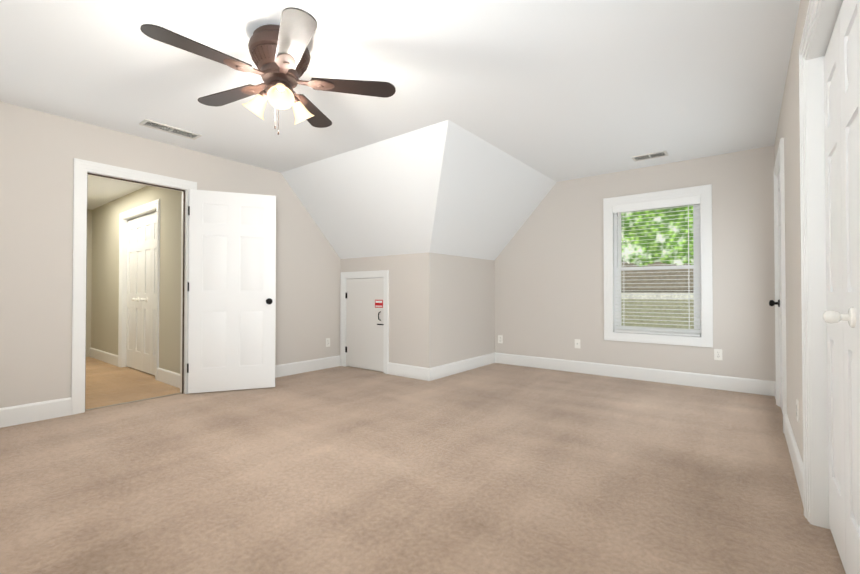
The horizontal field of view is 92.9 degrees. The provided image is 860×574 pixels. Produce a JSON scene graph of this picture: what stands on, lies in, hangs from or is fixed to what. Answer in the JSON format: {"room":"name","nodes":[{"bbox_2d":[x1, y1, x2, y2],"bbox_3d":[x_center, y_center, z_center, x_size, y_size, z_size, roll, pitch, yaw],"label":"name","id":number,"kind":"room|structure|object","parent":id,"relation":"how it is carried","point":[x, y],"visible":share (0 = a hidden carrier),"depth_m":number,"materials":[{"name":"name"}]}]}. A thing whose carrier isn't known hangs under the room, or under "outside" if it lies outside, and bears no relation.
{"room":"empty bedroom","nodes":[
{"label":"empty bedroom","id":0,"kind":"room"},
{"bbox_2d":[86,209,89,356],"bbox_3d":[-5.667,-0.077,6.025,0.120,2.320,1.020,-1,-1,38],"label":"wall","id":1,"kind":"structure","parent":0,"point":[88,210],"depth_m":6.37,"materials":[{"name":"beige paint"}]},
{"bbox_2d":[87,175,146,209],"bbox_3d":[-4.066,-1.277,5.182,3.700,0.100,1.870,-1,-1,38],"label":"ceiling","id":2,"kind":"structure","parent":0,"point":[101,191],"depth_m":5.14,"materials":[{"name":"white paint"}]},
{"bbox_2d":[85,357,180,408],"bbox_3d":[-3.630,1.129,5.689,3.790,0.100,6.091,-1,-1,38],"label":"floor","id":3,"kind":"structure","parent":0,"point":[107,384],"depth_m":4.41,"materials":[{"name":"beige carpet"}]},
{"bbox_2d":[90,186,181,373],"bbox_3d":[-3.897,-0.084,5.384,3.700,2.320,0.120,-1,-1,38],"label":"wall","id":4,"kind":"structure","parent":0,"point":[102,303],"depth_m":5.40,"materials":[{"name":"beige paint"}]},
{"bbox_2d":[90,348,117,365],"bbox_3d":[-4.752,1.011,5.950,1.400,0.144,0.015,-1,-1,38],"label":"baseboard","id":5,"kind":"structure","parent":4,"relation":"attached to","point":[110,358],"depth_m":5.90,"materials":[{"name":"white wood"}]},
{"bbox_2d":[126,212,156,374],"bbox_3d":[-3.639,0.080,5.128,1.196,1.955,0.090,-1,-1,38],"label":"bifold door","id":6,"kind":"structure","parent":4,"relation":"in","point":[141,302],"depth_m":5.17,"materials":[{"name":"white wood"}]},
{"bbox_2d":[157,368,179,387],"bbox_3d":[-2.794,0.992,4.428,0.800,0.144,0.015,-1,-1,38],"label":"baseboard","id":7,"kind":"structure","parent":4,"relation":"attached to","point":[165,376],"depth_m":4.47,"materials":[{"name":"white wood"}]},
{"bbox_2d":[0,101,340,407],"bbox_3d":[-2.565,-0.171,3.988,0.120,2.460,4.448,-1,-1,38],"label":"wall","id":8,"kind":"structure","parent":0,"point":[40,151],"depth_m":3.34,"materials":[{"name":"grey paint"}]},
{"bbox_2d":[0,397,71,427],"bbox_3d":[-3.415,0.972,2.769,0.015,0.144,1.504,-1,-1,38],"label":"baseboard","id":9,"kind":"structure","parent":8,"relation":"attached to","point":[27,413],"depth_m":3.19,"materials":[{"name":"white wood"}]},
{"bbox_2d":[85,392,181,410],"bbox_3d":[-2.713,1.056,3.782,0.030,0.006,0.776,-1,-1,38],"label":"trim","id":10,"kind":"structure","parent":8,"relation":"attached to","point":[131,401],"depth_m":3.75,"materials":[{"name":"beige wood"}]},
{"bbox_2d":[71,158,196,414],"bbox_3d":[-2.705,-0.004,3.787,0.141,2.120,0.956,-1,-1,38],"label":"door frame","id":11,"kind":"structure","parent":8,"relation":"attached to","point":[81,167],"depth_m":3.72,"materials":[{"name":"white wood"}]},
{"bbox_2d":[187,189,275,393],"bbox_3d":[-1.997,0.042,4.167,0.489,2.015,0.712,-1,-1,38],"label":"door","id":12,"kind":"structure","parent":8,"relation":"in","point":[231,289],"depth_m":4.16,"materials":[{"name":"white wood"}]},
{"bbox_2d":[275,355,339,377],"bbox_3d":[-1.793,0.997,4.856,0.015,0.144,1.868,-1,-1,38],"label":"baseboard","id":13,"kind":"structure","parent":8,"relation":"attached to","point":[293,368],"depth_m":5.15,"materials":[{"name":"white wood"}]},
{"bbox_2d":[326,338,329,346],"bbox_3d":[-1.355,0.736,5.429,0.008,0.114,0.070,-1,-1,38],"label":"outlet","id":14,"kind":"object","parent":8,"relation":"attached to","point":[327,342],"visible":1,"depth_m":5.43,"materials":[{"name":"white plastic"}]},
{"bbox_2d":[281,120,447,258],"bbox_3d":[-0.547,-0.871,4.588,2.581,1.207,1.038,-1,-1,38],"label":"ceiling","id":15,"kind":"structure","parent":0,"point":[376,199],"depth_m":4.47,"materials":[{"name":"white paint"}]},
{"bbox_2d":[341,252,435,367],"bbox_3d":[-0.580,0.333,5.180,1.543,1.481,0.120,-1,-1,38],"label":"wall","id":16,"kind":"structure","parent":0,"point":[412,309],"depth_m":4.84,"materials":[{"name":"grey paint"}]},
{"bbox_2d":[345,278,383,371],"bbox_3d":[-0.865,0.476,5.320,0.715,1.174,0.067,-1,-1,38],"label":"access door","id":17,"kind":"structure","parent":16,"relation":"in","point":[364,333],"depth_m":5.32,"materials":[{"name":"white paint"}]},
{"bbox_2d":[375,300,382,307],"bbox_3d":[-0.645,0.211,5.160,0.140,0.100,0.003,-1,-1,38],"label":"sign","id":18,"kind":"object","parent":17,"relation":"attached to","point":[378,303],"visible":1,"depth_m":5.16,"materials":[{"name":"red"}]},
{"bbox_2d":[340,270,388,373],"bbox_3d":[-0.830,0.435,5.359,0.893,1.280,0.141,-1,-1,38],"label":"door frame","id":19,"kind":"structure","parent":16,"relation":"attached to","point":[384,274],"depth_m":5.30,"materials":[{"name":"white wood"}]},
{"bbox_2d":[388,362,427,380],"bbox_3d":[-0.272,0.997,4.846,0.610,0.144,0.015,-1,-1,38],"label":"baseboard","id":20,"kind":"structure","parent":16,"relation":"attached to","point":[416,372],"depth_m":4.82,"materials":[{"name":"white wood"}]},
{"bbox_2d":[0,0,799,181],"bbox_3d":[-0.261,-1.442,3.100,4.866,0.100,6.091,-1,-1,38],"label":"ceiling","id":21,"kind":"structure","parent":0,"point":[559,90],"depth_m":2.67,"materials":[{"name":"white paint"}]},
{"bbox_2d":[139,119,201,139],"bbox_3d":[-2.274,-1.381,3.594,0.160,0.010,0.440,-1,-1,38],"label":"ceiling vent","id":22,"kind":"object","parent":21,"relation":"in","point":[168,129],"visible":1,"depth_m":3.58,"materials":[{"name":"white metal"}]},
{"bbox_2d":[140,7,395,134],"bbox_3d":[-0.886,-1.124,2.294,1.247,0.556,1.230,-1,-1,38],"label":"ceiling fan","id":23,"kind":"object","parent":21,"relation":"hanging from","point":[280,55],"visible":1,"depth_m":2.21,"materials":[{"name":"brown wood"}]},
{"bbox_2d":[631,150,667,161],"bbox_3d":[2.307,-1.373,4.289,0.320,0.010,0.170,-1,-1,38],"label":"ceiling vent","id":24,"kind":"object","parent":21,"relation":"in","point":[650,156],"visible":0.94,"depth_m":4.28,"materials":[{"name":"white metal"}]},
{"bbox_2d":[0,363,845,573],"bbox_3d":[0.118,1.094,2.775,5.706,0.100,6.091,-1,-1,38],"label":"floor carpet","id":25,"kind":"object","parent":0,"point":[496,468],"visible":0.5,"depth_m":2.17,"materials":[{"name":"beige carpet"}]},
{"bbox_2d":[436,253,494,365],"bbox_3d":[0.486,0.335,5.392,0.120,1.481,1.523,-1,-1,38],"label":"wall","id":26,"kind":"structure","parent":0,"point":[465,307],"depth_m":5.23,"materials":[{"name":"grey paint"}]},
{"bbox_2d":[428,352,495,380],"bbox_3d":[0.451,1.002,5.229,0.015,0.144,1.507,-1,-1,38],"label":"baseboard","id":27,"kind":"structure","parent":26,"relation":"attached to","point":[441,371],"depth_m":5.12,"materials":[{"name":"white wood"}]},
{"bbox_2d":[429,120,556,260],"bbox_3d":[0.530,-0.869,4.715,1.038,1.207,2.560,-1,-1,38],"label":"ceiling","id":28,"kind":"structure","parent":0,"point":[490,197],"depth_m":4.58,"materials":[{"name":"white paint"}]},
{"bbox_2d":[495,146,775,380],"bbox_3d":[2.228,-0.160,4.932,3.202,2.460,0.120,-1,-1,38],"label":"wall","id":29,"kind":"structure","parent":0,"point":[549,281],"depth_m":4.76,"materials":[{"name":"grey paint"}]},
{"bbox_2d":[498,335,502,342],"bbox_3d":[0.996,0.741,5.798,0.070,0.114,0.008,-1,-1,38],"label":"electrical outlet","id":30,"kind":"object","parent":29,"relation":"attached to","point":[500,338],"visible":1,"depth_m":5.79,"materials":[{"name":"white plastic"}]},
{"bbox_2d":[575,339,579,347],"bbox_3d":[1.850,0.713,5.130,0.070,0.114,0.015,-1,-1,38],"label":"outlet","id":31,"kind":"object","parent":29,"relation":"attached to","point":[577,343],"visible":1,"depth_m":5.13,"materials":[{"name":"white plastic"}]},
{"bbox_2d":[496,353,771,395],"bbox_3d":[2.139,0.998,4.901,3.082,0.144,0.015,-1,-1,38],"label":"baseboard","id":32,"kind":"structure","parent":29,"relation":"attached to","point":[745,385],"depth_m":4.64,"materials":[{"name":"white wood"}]},
{"bbox_2d":[614,204,700,336],"bbox_3d":[2.589,-0.218,4.687,0.880,1.510,0.055,-1,-1,38],"label":"window","id":33,"kind":"structure","parent":29,"relation":"in","point":[696,247],"depth_m":4.61,"materials":[{"name":"white plastic"}]},
{"bbox_2d":[613,196,700,335],"bbox_3d":[2.550,-0.221,4.638,0.876,1.504,0.066,-1,-1,38],"label":"window blinds","id":34,"kind":"object","parent":33,"relation":"attached to","point":[688,201],"visible":1,"depth_m":4.61,"materials":[{"name":"white plastic"}]},
{"bbox_2d":[603,184,712,347],"bbox_3d":[2.547,-0.218,4.633,1.080,1.710,0.081,-1,-1,38],"label":"window frame","id":35,"kind":"structure","parent":29,"relation":"attached to","point":[704,191],"depth_m":4.51,"materials":[{"name":"white wood"}]},
{"bbox_2d":[714,349,721,359],"bbox_3d":[2.995,0.702,4.245,0.070,0.114,0.008,-1,-1,38],"label":"electrical outlet","id":36,"kind":"object","parent":29,"relation":"attached to","point":[717,354],"visible":1,"depth_m":4.24,"materials":[{"name":"white plastic"}]},
{"bbox_2d":[774,0,809,461],"bbox_3d":[1.613,-0.200,1.629,0.120,2.460,5.851,-1,-1,38],"label":"wall","id":37,"kind":"structure","parent":0,"point":[788,129],"depth_m":2.39,"materials":[{"name":"grey paint"}]},
{"bbox_2d":[772,381,775,398],"bbox_3d":[3.231,0.985,3.807,0.015,0.144,0.340,-1,-1,38],"label":"baseboard","id":38,"kind":"structure","parent":37,"relation":"attached to","point":[773,382],"depth_m":3.96,"materials":[{"name":"white wood"}]},
{"bbox_2d":[769,171,782,413],"bbox_3d":[2.820,0.031,3.309,0.097,2.015,0.785,-1,-1,38],"label":"door","id":39,"kind":"structure","parent":37,"relation":"in","point":[773,303],"depth_m":3.50,"materials":[{"name":"white wood"}]},
{"bbox_2d":[774,138,786,432],"bbox_3d":[2.877,-0.010,3.271,0.141,2.120,0.960,-1,-1,38],"label":"door frame","id":40,"kind":"structure","parent":37,"relation":"attached to","point":[779,163],"depth_m":2.95,"materials":[{"name":"white wood"}]},
{"bbox_2d":[784,414,803,506],"bbox_3d":[2.123,0.968,2.382,0.015,0.144,1.350,-1,-1,38],"label":"baseboard","id":41,"kind":"structure","parent":37,"relation":"attached to","point":[797,463],"depth_m":2.28,"materials":[{"name":"white wood"}]},
{"bbox_2d":[796,399,798,421],"bbox_3d":[2.019,0.678,2.245,0.008,0.114,0.070,-1,-1,38],"label":"outlet","id":42,"kind":"object","parent":37,"relation":"attached to","point":[797,408],"visible":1,"depth_m":2.23,"materials":[{"name":"white"}]},
{"bbox_2d":[799,0,842,528],"bbox_3d":[0.999,-0.039,0.855,0.141,2.120,2.460,-1,-1,38],"label":"door frame","id":43,"kind":"structure","parent":37,"relation":"attached to","point":[819,24],"depth_m":1.77,"materials":[{"name":"white wood"}]},
{"bbox_2d":[823,0,859,573],"bbox_3d":[0.980,0.006,0.870,0.090,2.000,2.276,-1,-1,38],"label":"bifold closet door","id":44,"kind":"structure","parent":37,"relation":"in","point":[841,316],"depth_m":1.43,"materials":[{"name":"white wood"}]},
{"label":"outside","id":45,"kind":"structure","parent":0,"visible":0},
{"bbox_2d":[621,205,693,328],"bbox_3d":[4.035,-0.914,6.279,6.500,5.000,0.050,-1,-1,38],"label":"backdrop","id":46,"kind":"structure","parent":45,"point":[656,251],"depth_m":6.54,"materials":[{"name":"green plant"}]}
]}

